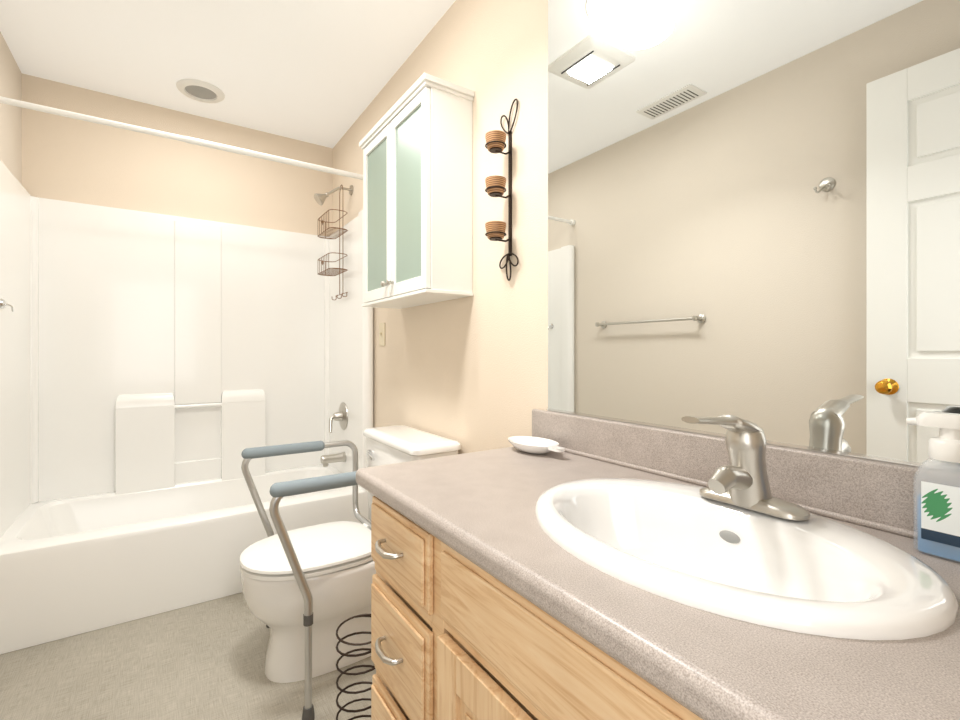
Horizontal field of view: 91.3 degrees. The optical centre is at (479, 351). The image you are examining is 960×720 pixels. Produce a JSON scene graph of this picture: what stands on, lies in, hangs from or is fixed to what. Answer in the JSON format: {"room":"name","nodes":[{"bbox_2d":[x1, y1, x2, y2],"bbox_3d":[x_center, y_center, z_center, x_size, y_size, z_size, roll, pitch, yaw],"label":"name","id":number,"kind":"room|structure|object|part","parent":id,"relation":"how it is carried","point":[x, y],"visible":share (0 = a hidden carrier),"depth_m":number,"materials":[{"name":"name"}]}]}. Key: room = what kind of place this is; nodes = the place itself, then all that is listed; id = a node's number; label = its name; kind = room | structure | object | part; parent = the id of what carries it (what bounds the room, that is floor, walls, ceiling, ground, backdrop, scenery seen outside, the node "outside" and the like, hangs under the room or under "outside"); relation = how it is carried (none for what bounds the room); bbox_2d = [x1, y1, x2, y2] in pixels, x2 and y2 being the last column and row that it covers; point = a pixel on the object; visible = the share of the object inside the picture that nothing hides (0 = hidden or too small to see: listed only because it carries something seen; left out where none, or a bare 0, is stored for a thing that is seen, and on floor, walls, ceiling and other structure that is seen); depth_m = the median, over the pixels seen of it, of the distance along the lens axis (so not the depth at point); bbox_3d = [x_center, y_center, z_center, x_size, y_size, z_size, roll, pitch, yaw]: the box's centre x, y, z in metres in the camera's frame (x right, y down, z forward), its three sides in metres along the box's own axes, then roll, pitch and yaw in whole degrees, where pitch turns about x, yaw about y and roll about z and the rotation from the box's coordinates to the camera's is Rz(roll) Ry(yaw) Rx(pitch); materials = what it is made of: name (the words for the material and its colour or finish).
{"room":"bathroom","nodes":[
{"label":"bathroom","id":0,"kind":"room"},
{"bbox_2d":[0,32,21,184],"bbox_3d":[-1.333,-0.130,0.868,0.100,2.440,3.320,0,0,-34],"label":"wall","id":1,"kind":"structure","parent":0,"point":[10,122],"depth_m":2.10,"materials":[{"name":"beige paint"}]},
{"bbox_2d":[22,74,332,235],"bbox_3d":[-1.626,-0.130,2.733,1.700,2.440,0.100,0,0,-34],"label":"wall","id":2,"kind":"structure","parent":0,"point":[68,159],"depth_m":2.59,"materials":[{"name":"beige paint"}]},
{"bbox_2d":[0,592,375,719],"bbox_3d":[-0.698,1.130,1.357,1.700,0.080,3.420,0,0,-34],"label":"floor","id":3,"kind":"structure","parent":0,"point":[203,661],"depth_m":1.57,"materials":[{"name":"plastic"}]},
{"bbox_2d":[0,160,372,654],"bbox_3d":[-1.385,0.170,2.375,1.494,1.840,0.757,0,0,-34],"label":"bathtub","id":4,"kind":"object","parent":3,"relation":"on","point":[159,373],"visible":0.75,"depth_m":2.43,"materials":[{"name":"white plastic"}]},
{"bbox_2d":[0,299,12,311],"bbox_3d":[-1.863,-0.185,1.849,0.032,0.050,0.040,0,0,-34],"label":"hook","id":5,"kind":"object","parent":4,"relation":"attached to","point":[3,303],"visible":1,"depth_m":1.84,"materials":[{"name":"silver metal"}]},
{"bbox_3d":[-1.585,-0.217,2.640,0.225,1.015,0.012,0,0,-34],"label":"panel","id":6,"kind":"part","parent":4,"relation":"part of","materials":[{"name":"white plastic"}]},
{"bbox_2d":[320,452,345,466],"bbox_3d":[-0.856,0.625,2.734,0.134,0.070,0.060,0,0,-34],"label":"tub spout","id":7,"kind":"object","parent":4,"relation":"attached to","point":[325,460],"visible":1,"depth_m":2.71,"materials":[{"name":"silver metal"}]},
{"bbox_2d":[329,402,347,432],"bbox_3d":[-0.852,0.383,2.761,0.097,0.171,0.164,0,0,-34],"label":"shower valve","id":8,"kind":"object","parent":4,"relation":"attached to","point":[341,416],"visible":1,"depth_m":2.75,"materials":[{"name":"silver metal"}]},
{"bbox_2d":[241,440,370,719],"bbox_3d":[-0.566,0.732,1.699,0.468,0.716,0.622,0,0,-34],"label":"frame","id":9,"kind":"object","parent":3,"relation":"on","point":[278,491],"visible":0.71,"depth_m":1.39,"materials":[{"name":"silver metal"}]},
{"bbox_2d":[239,425,460,682],"bbox_3d":[-0.497,0.709,1.746,0.712,0.762,0.524,0,0,-34],"label":"toilet","id":10,"kind":"object","parent":3,"relation":"on","point":[336,562],"visible":0.62,"depth_m":1.58,"materials":[{"name":"white ceramic"}]},
{"bbox_3d":[-0.597,0.699,1.678,0.471,0.044,0.378,0,0,-34],"label":"seat","id":11,"kind":"part","parent":10,"relation":"part of","materials":[{"name":"white plastic"}]},
{"bbox_3d":[-0.452,0.426,1.940,0.024,0.030,0.095,0,0,-34],"label":"lever","id":12,"kind":"part","parent":10,"relation":"part of","materials":[{"name":"silver metal"}]},
{"bbox_3d":[-0.288,0.529,1.886,0.208,0.402,0.524,0,0,-34],"label":"tank","id":13,"kind":"part","parent":10,"relation":"part of","materials":[{"name":"white ceramic"}]},
{"bbox_2d":[336,614,375,719],"bbox_3d":[-0.303,0.903,1.219,0.138,0.373,0.138,0,0,-34],"label":"spiral","id":14,"kind":"object","parent":3,"relation":"on","point":[347,654],"visible":0.73,"depth_m":1.21,"materials":[{"name":"grey metal"}]},
{"bbox_2d":[356,409,959,719],"bbox_3d":[0.253,0.591,0.762,0.583,0.999,1.162,0,0,-34],"label":"bathroom vanity","id":15,"kind":"object","parent":3,"relation":"on","point":[600,569],"visible":0.96,"depth_m":0.67,"materials":[{"name":"brown wood"}]},
{"bbox_3d":[-0.047,0.614,0.717,0.037,0.457,0.600,0,0,-34],"label":"handle","id":16,"kind":"part","parent":15,"relation":"part of","materials":[{"name":"silver metal"}]},
{"bbox_2d":[508,436,564,453],"bbox_3d":[0.152,0.256,1.258,0.110,0.028,0.204,0,0,-34],"label":"soap dish","id":17,"kind":"object","parent":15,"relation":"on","point":[532,445],"visible":0.96,"depth_m":1.27,"materials":[{"name":"white ceramic"}]},
{"bbox_3d":[0.122,0.719,0.517,0.018,0.482,0.670,0,0,-34],"label":"door","id":18,"kind":"part","parent":15,"relation":"part of","materials":[{"name":"brown wood"}]},
{"bbox_2d":[681,414,809,520],"bbox_3d":[0.379,0.168,0.718,0.198,0.155,0.164,0,0,-34],"label":"faucet","id":19,"kind":"object","parent":15,"relation":"on","point":[742,487],"depth_m":0.72,"materials":[{"name":"silver metal"}]},
{"bbox_2d":[535,478,958,682],"bbox_3d":[0.320,0.325,0.692,0.413,0.150,0.545,0,0,-34],"label":"sink","id":20,"kind":"object","parent":15,"relation":"in","point":[814,598],"depth_m":0.58,"materials":[{"name":"white ceramic"}]},
{"bbox_2d":[906,412,959,563],"bbox_3d":[0.618,0.176,0.622,0.049,0.188,0.080,0,0,-34],"label":"soap dispenser","id":21,"kind":"object","parent":15,"relation":"on","point":[938,521],"visible":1,"depth_m":0.61,"materials":[{"name":"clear plastic"}]},
{"bbox_2d":[0,0,455,147],"bbox_3d":[-0.698,-1.390,1.357,1.700,0.080,3.420,0,0,-34],"label":"ceiling","id":22,"kind":"structure","parent":0,"point":[320,72],"depth_m":2.10,"materials":[{"name":"white paint"}]},
{"bbox_2d":[176,79,224,102],"bbox_3d":[-1.442,-1.342,2.423,0.216,0.014,0.216,0,0,-34],"label":"recessed light","id":23,"kind":"object","parent":22,"relation":"in","point":[200,90],"visible":0.98,"depth_m":2.40,"materials":[{"name":"white plastic"}]},
{"bbox_2d":[333,0,959,473],"bbox_3d":[-0.007,-0.130,1.762,0.100,2.440,3.320,0,0,-34],"label":"wall","id":24,"kind":"structure","parent":0,"point":[469,374],"depth_m":1.64,"materials":[{"name":"beige paint"}]},
{"bbox_2d":[0,96,362,179],"bbox_3d":[-1.190,-0.920,2.086,1.498,0.040,0.040,0,0,-34],"label":"curtain rod","id":25,"kind":"object","parent":24,"relation":"attached to","point":[111,123],"visible":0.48,"depth_m":2.01,"materials":[{"name":"white plastic"}]},
{"bbox_2d":[314,185,352,299],"bbox_3d":[-0.855,-0.653,2.734,0.218,0.680,0.284,0,0,-34],"label":"shower caddy","id":26,"kind":"object","parent":24,"relation":"attached to","point":[320,199],"visible":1,"depth_m":2.73,"materials":[{"name":"silver metal"}]},
{"bbox_2d":[379,323,384,345],"bbox_3d":[-0.505,-0.090,2.396,0.015,0.116,0.070,0,0,-34],"label":"switch plate","id":27,"kind":"object","parent":24,"relation":"attached to","point":[381,334],"visible":1,"depth_m":2.39,"materials":[{"name":"beige plastic"}]},
{"bbox_2d":[359,73,474,308],"bbox_3d":[-0.287,-0.572,1.893,0.216,0.737,0.638,0,0,-34],"label":"upper cabinet","id":28,"kind":"object","parent":24,"relation":"attached to","point":[415,143],"visible":1,"depth_m":1.69,"materials":[{"name":"white paint"}]},
{"bbox_2d":[485,99,518,280],"bbox_3d":[0.060,-0.515,1.489,0.094,0.574,0.105,0,0,-34],"label":"candle sconce","id":29,"kind":"object","parent":24,"relation":"attached to","point":[495,144],"visible":1,"depth_m":1.47,"materials":[{"name":"grey metal"}]},
{"bbox_2d":[547,408,959,472],"bbox_3d":[0.504,0.167,0.908,0.008,0.006,1.092,0,0,-34],"label":"channel","id":30,"kind":"object","parent":24,"relation":"attached to","point":[894,461],"visible":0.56,"depth_m":0.82,"materials":[{"name":"silver metal"}]},
{"bbox_2d":[548,0,959,468],"bbox_3d":[0.505,-0.451,0.909,0.005,1.238,1.092,0,0,-34],"label":"mirror","id":31,"kind":"object","parent":24,"relation":"attached to","point":[753,211],"visible":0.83,"depth_m":0.88,"materials":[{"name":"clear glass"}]}
]}

